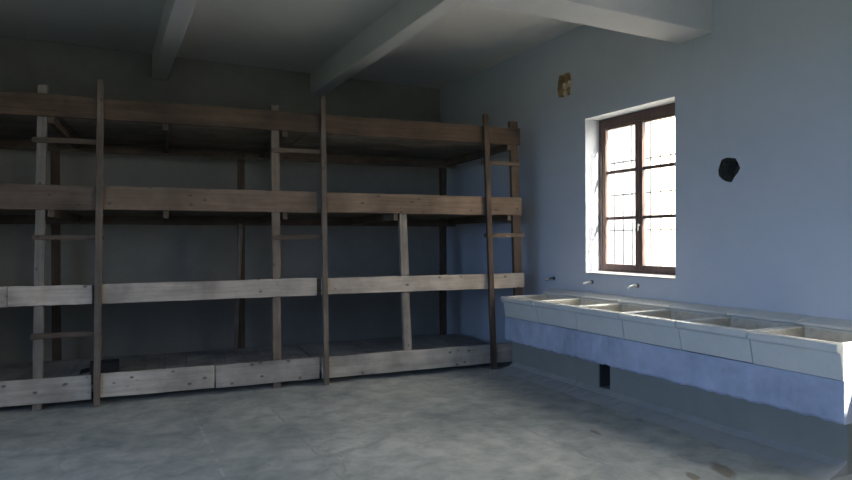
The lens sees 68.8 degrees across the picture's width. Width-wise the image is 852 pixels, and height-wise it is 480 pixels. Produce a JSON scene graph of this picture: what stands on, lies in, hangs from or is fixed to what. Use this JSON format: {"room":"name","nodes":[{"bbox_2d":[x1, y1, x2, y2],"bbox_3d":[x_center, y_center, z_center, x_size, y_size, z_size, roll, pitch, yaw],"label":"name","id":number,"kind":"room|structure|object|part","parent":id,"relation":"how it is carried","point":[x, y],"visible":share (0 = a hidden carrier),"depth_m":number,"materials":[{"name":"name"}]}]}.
{"room":"dormitory","nodes":[
{"label":"dormitory","id":0,"kind":"room"},
{"bbox_2d":[0,36,439,363],"bbox_3d":[-3.543,-0.443,8.183,8.309,3.887,0.360,0,0,-27],"label":"wall","id":1,"kind":"structure","parent":0,"point":[130,253],"depth_m":8.29,"materials":[{"name":"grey paint"}]},
{"bbox_2d":[0,0,582,88],"bbox_3d":[-0.879,-2.514,3.382,8.670,0.250,11.337,0,0,-27],"label":"ceiling","id":2,"kind":"structure","parent":0,"point":[472,38],"depth_m":7.13,"materials":[{"name":"paint"}]},
{"bbox_2d":[152,0,196,79],"bbox_3d":[-2.378,-2.230,5.964,0.178,0.315,4.652,0,0,-27],"label":"ceiling beam","id":3,"kind":"structure","parent":2,"relation":"attached to","point":[176,14],"depth_m":6.39,"materials":[{"name":"paint"}]},
{"bbox_2d":[310,0,464,96],"bbox_3d":[-0.522,-2.237,6.920,0.180,0.315,4.652,0,0,-27],"label":"ceiling beam","id":4,"kind":"structure","parent":2,"relation":"attached to","point":[405,19],"depth_m":6.75,"materials":[{"name":"paint"}]},
{"bbox_2d":[463,0,711,43],"bbox_3d":[-1.096,-2.098,3.807,7.950,0.581,0.358,0,0,-27],"label":"ceiling beam","id":5,"kind":"structure","parent":2,"relation":"attached to","point":[675,21],"depth_m":5.15,"materials":[{"name":"paint"}]},
{"bbox_2d":[0,333,851,479],"bbox_3d":[-0.865,1.598,3.388,8.670,0.200,11.337,0,0,-27],"label":"floor","id":6,"kind":"structure","parent":0,"point":[470,422],"depth_m":4.69,"materials":[{"name":"concrete"}]},
{"bbox_2d":[0,79,523,410],"bbox_3d":[-2.497,0.017,6.825,7.212,2.965,1.917,0,0,-22],"label":"bunk bed","id":7,"kind":"object","parent":6,"relation":"on","point":[43,122],"visible":0.99,"depth_m":6.51,"materials":[{"name":"brown wood"}]},
{"bbox_3d":[-4.560,0.499,5.008,2.010,0.188,0.034,0,0,-22],"label":"rail","id":8,"kind":"part","parent":7,"relation":"part of","materials":[{"name":"grey wood"}]},
{"bbox_3d":[-3.424,0.064,5.522,0.128,2.880,0.056,0,0,-22],"label":"post","id":9,"kind":"part","parent":7,"relation":"part of","materials":[{"name":"brown wood"}]},
{"bbox_3d":[-4.259,1.333,5.131,2.655,0.230,0.035,0,0,-22],"label":"rail","id":10,"kind":"part","parent":7,"relation":"part of","materials":[{"name":"wood"}]},
{"bbox_3d":[-3.976,-0.376,5.248,2.120,0.225,0.035,0,0,-22],"label":"rail","id":11,"kind":"part","parent":7,"relation":"part of","materials":[{"name":"brown wood"}]},
{"bbox_3d":[-3.967,-1.190,5.251,2.125,0.202,0.034,0,0,-22],"label":"rail","id":12,"kind":"part","parent":7,"relation":"part of","materials":[{"name":"brown wood"}]},
{"bbox_3d":[-3.326,0.490,5.515,0.650,0.180,0.035,0,0,-22],"label":"rail","id":13,"kind":"part","parent":7,"relation":"part of","materials":[{"name":"grey wood"}]},
{"bbox_3d":[-4.232,0.194,7.109,0.098,2.620,0.072,0,0,-22],"label":"post","id":14,"kind":"part","parent":7,"relation":"part of","materials":[{"name":"brown wood"}]},
{"bbox_3d":[-2.960,0.025,5.623,0.092,2.955,0.046,0,0,-22],"label":"post","id":15,"kind":"part","parent":7,"relation":"part of","materials":[{"name":"brown wood"}]},
{"bbox_2d":[79,358,118,384],"bbox_3d":[-3.146,1.271,6.001,0.335,0.190,0.220,0,0,-26],"label":"box","id":16,"kind":"object","parent":7,"relation":"on","point":[107,365],"visible":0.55,"depth_m":5.94,"materials":[{"name":"black"}]},
{"bbox_3d":[-2.523,1.324,5.845,1.010,0.224,0.034,0,0,-22],"label":"rail","id":17,"kind":"part","parent":7,"relation":"part of","materials":[{"name":"wood"}]},
{"bbox_3d":[-2.054,0.485,6.038,2.000,0.187,0.035,0,0,-22],"label":"rail","id":18,"kind":"part","parent":7,"relation":"part of","materials":[{"name":"beige wood"}]},
{"bbox_3d":[-2.055,-0.387,6.037,2.010,0.220,0.035,0,0,-22],"label":"rail","id":19,"kind":"part","parent":7,"relation":"part of","materials":[{"name":"brown wood"}]},
{"bbox_3d":[-2.040,-1.198,6.043,2.023,0.196,0.035,0,0,-22],"label":"rail","id":20,"kind":"part","parent":7,"relation":"part of","materials":[{"name":"brown wood"}]},
{"bbox_3d":[-2.344,0.187,7.885,0.090,2.620,0.072,0,0,-22],"label":"post","id":21,"kind":"part","parent":7,"relation":"part of","materials":[{"name":"brown wood"}]},
{"bbox_3d":[-1.575,1.321,6.234,1.016,0.230,0.034,0,0,-22],"label":"rail","id":22,"kind":"part","parent":7,"relation":"part of","materials":[{"name":"wood"}]},
{"bbox_3d":[-1.522,0.066,6.304,0.097,2.860,0.056,0,0,-22],"label":"post","id":23,"kind":"part","parent":7,"relation":"part of","materials":[{"name":"brown wood"}]},
{"bbox_3d":[-1.045,0.012,6.410,0.080,2.965,0.046,0,0,-22],"label":"post","id":24,"kind":"part","parent":7,"relation":"part of","materials":[{"name":"brown wood"}]},
{"bbox_3d":[-0.235,0.466,6.833,0.148,1.750,0.056,0,0,-22],"label":"post","id":25,"kind":"part","parent":7,"relation":"part of","materials":[{"name":"wood"}]},
{"bbox_3d":[0.016,1.317,6.888,2.370,0.225,0.035,0,0,-22],"label":"rail","id":26,"kind":"part","parent":7,"relation":"part of","materials":[{"name":"grey wood"}]},
{"bbox_3d":[0.017,-0.393,6.889,2.395,0.219,0.034,0,0,-22],"label":"rail","id":27,"kind":"part","parent":7,"relation":"part of","materials":[{"name":"brown wood"}]},
{"bbox_3d":[0.037,0.478,6.896,2.420,0.179,0.034,0,0,-22],"label":"rail","id":28,"kind":"part","parent":7,"relation":"part of","materials":[{"name":"beige wood"}]},
{"bbox_3d":[0.002,-1.207,6.882,2.377,0.204,0.035,0,0,-22],"label":"rail","id":29,"kind":"part","parent":7,"relation":"part of","materials":[{"name":"brown wood"}]},
{"bbox_3d":[0.245,0.177,8.949,0.092,2.620,0.072,0,0,-22],"label":"post","id":30,"kind":"part","parent":7,"relation":"part of","materials":[{"name":"wood"}]},
{"bbox_3d":[0.732,0.025,7.140,0.160,2.925,0.046,0,0,-22],"label":"post","id":31,"kind":"part","parent":7,"relation":"part of","materials":[{"name":"brown wood"}]},
{"bbox_3d":[1.072,0.043,7.369,0.195,2.885,0.056,0,0,-22],"label":"post","id":32,"kind":"part","parent":7,"relation":"part of","materials":[{"name":"brown wood"}]},
{"bbox_2d":[499,317,851,479],"bbox_3d":[1.993,1.182,5.623,0.815,0.606,3.683,0,0,-27],"label":"support","id":33,"kind":"object","parent":6,"relation":"on","point":[797,421],"visible":0.87,"depth_m":4.80,"materials":[{"name":"concrete"}]},
{"bbox_2d":[501,288,584,322],"bbox_3d":[1.321,0.728,7.003,0.744,0.300,0.608,0,0,-27],"label":"basin","id":34,"kind":"object","parent":33,"relation":"on","point":[522,307],"visible":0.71,"depth_m":6.97,"materials":[{"name":"ceramic"}]},
{"bbox_2d":[534,292,627,329],"bbox_3d":[1.602,0.725,6.457,0.744,0.300,0.608,0,0,-27],"label":"basin","id":35,"kind":"object","parent":33,"relation":"on","point":[557,312],"visible":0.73,"depth_m":6.42,"materials":[{"name":"ceramic"}]},
{"bbox_2d":[572,296,676,338],"bbox_3d":[1.883,0.726,5.912,0.744,0.300,0.608,0,0,-27],"label":"basin","id":36,"kind":"object","parent":33,"relation":"on","point":[603,319],"visible":0.74,"depth_m":5.87,"materials":[{"name":"ceramic"}]},
{"bbox_2d":[619,302,735,349],"bbox_3d":[2.163,0.725,5.366,0.744,0.300,0.608,0,0,-27],"label":"basin","id":37,"kind":"object","parent":33,"relation":"on","point":[655,327],"visible":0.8,"depth_m":5.32,"materials":[{"name":"ceramic"}]},
{"bbox_2d":[676,308,809,362],"bbox_3d":[2.444,0.723,4.820,0.744,0.300,0.608,0,0,-27],"label":"basin","id":38,"kind":"object","parent":33,"relation":"on","point":[726,336],"visible":0.8,"depth_m":4.77,"materials":[{"name":"ceramic"}]},
{"bbox_2d":[747,316,851,380],"bbox_3d":[2.725,0.727,4.274,0.744,0.300,0.608,0,0,-27],"label":"basin","id":39,"kind":"object","parent":33,"relation":"on","point":[822,346],"visible":1,"depth_m":4.18,"materials":[{"name":"ceramic"}]},
{"bbox_2d":[440,0,851,343],"bbox_3d":[2.823,-0.461,5.286,0.360,3.887,11.337,0,0,-27],"label":"wall","id":40,"kind":"structure","parent":0,"point":[769,90],"depth_m":5.54,"materials":[{"name":"blue paint"}]},
{"bbox_2d":[557,73,570,96],"bbox_3d":[1.661,-1.801,7.266,0.116,0.270,0.250,0,0,-27],"label":"hole","id":41,"kind":"object","parent":40,"relation":"in","point":[564,83],"depth_m":7.30,"materials":[{"name":"stone"}]},
{"bbox_2d":[582,280,593,284],"bbox_3d":[1.770,0.466,6.806,0.140,0.051,0.044,0,0,-27],"label":"tap","id":42,"kind":"object","parent":40,"relation":"attached to","point":[591,281],"visible":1,"depth_m":6.80,"materials":[{"name":"metal"}]},
{"bbox_2d":[586,102,674,279],"bbox_3d":[2.182,-0.486,6.444,0.280,1.720,1.224,0,0,-27],"label":"window","id":43,"kind":"structure","parent":40,"relation":"in","point":[639,119],"depth_m":6.53,"materials":[{"name":"red paint"}]},
{"bbox_2d":[609,126,634,264],"bbox_3d":[2.158,-0.480,6.841,0.013,1.488,0.376,0,0,-27],"label":"window grille","id":44,"kind":"object","parent":43,"relation":"attached to","point":[631,160],"depth_m":6.82,"materials":[{"name":"metal"}]},
{"bbox_3d":[2.149,0.360,6.427,0.200,0.028,1.224,0,0,-27],"label":"sill","id":45,"kind":"part","parent":43,"relation":"part of","materials":[{"name":"paint"}]},
{"bbox_2d":[646,117,674,265],"bbox_3d":[2.402,-0.481,6.366,0.013,1.493,0.364,0,0,-27],"label":"window grille","id":46,"kind":"object","parent":43,"relation":"attached to","point":[650,192],"depth_m":6.36,"materials":[{"name":"metal"}]},
{"bbox_2d":[627,283,638,288],"bbox_3d":[2.071,0.463,6.221,0.140,0.053,0.044,0,0,-27],"label":"tap","id":47,"kind":"object","parent":40,"relation":"attached to","point":[637,284],"visible":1,"depth_m":6.21,"materials":[{"name":"metal"}]},
{"bbox_2d":[718,158,739,181],"bbox_3d":[2.717,-0.602,5.391,0.269,0.217,0.213,0,0,-27],"label":"hole","id":48,"kind":"object","parent":40,"relation":"in","point":[728,169],"depth_m":5.45,"materials":[{"name":"black"}]},
{"label":"outside","id":49,"kind":"structure","parent":0,"visible":0},
{"bbox_3d":[0.006,1.850,0.003,120.000,0.200,120.000,0,0,-27],"label":"ground","id":50,"kind":"structure","parent":49,"visible":0},
{"bbox_2d":[610,117,674,266],"bbox_3d":[5.273,-2.031,26.893,6.600,7.450,17.600,0,0,-27],"label":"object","id":51,"kind":"structure","parent":50,"relation":"on","point":[665,123],"depth_m":18.40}
]}

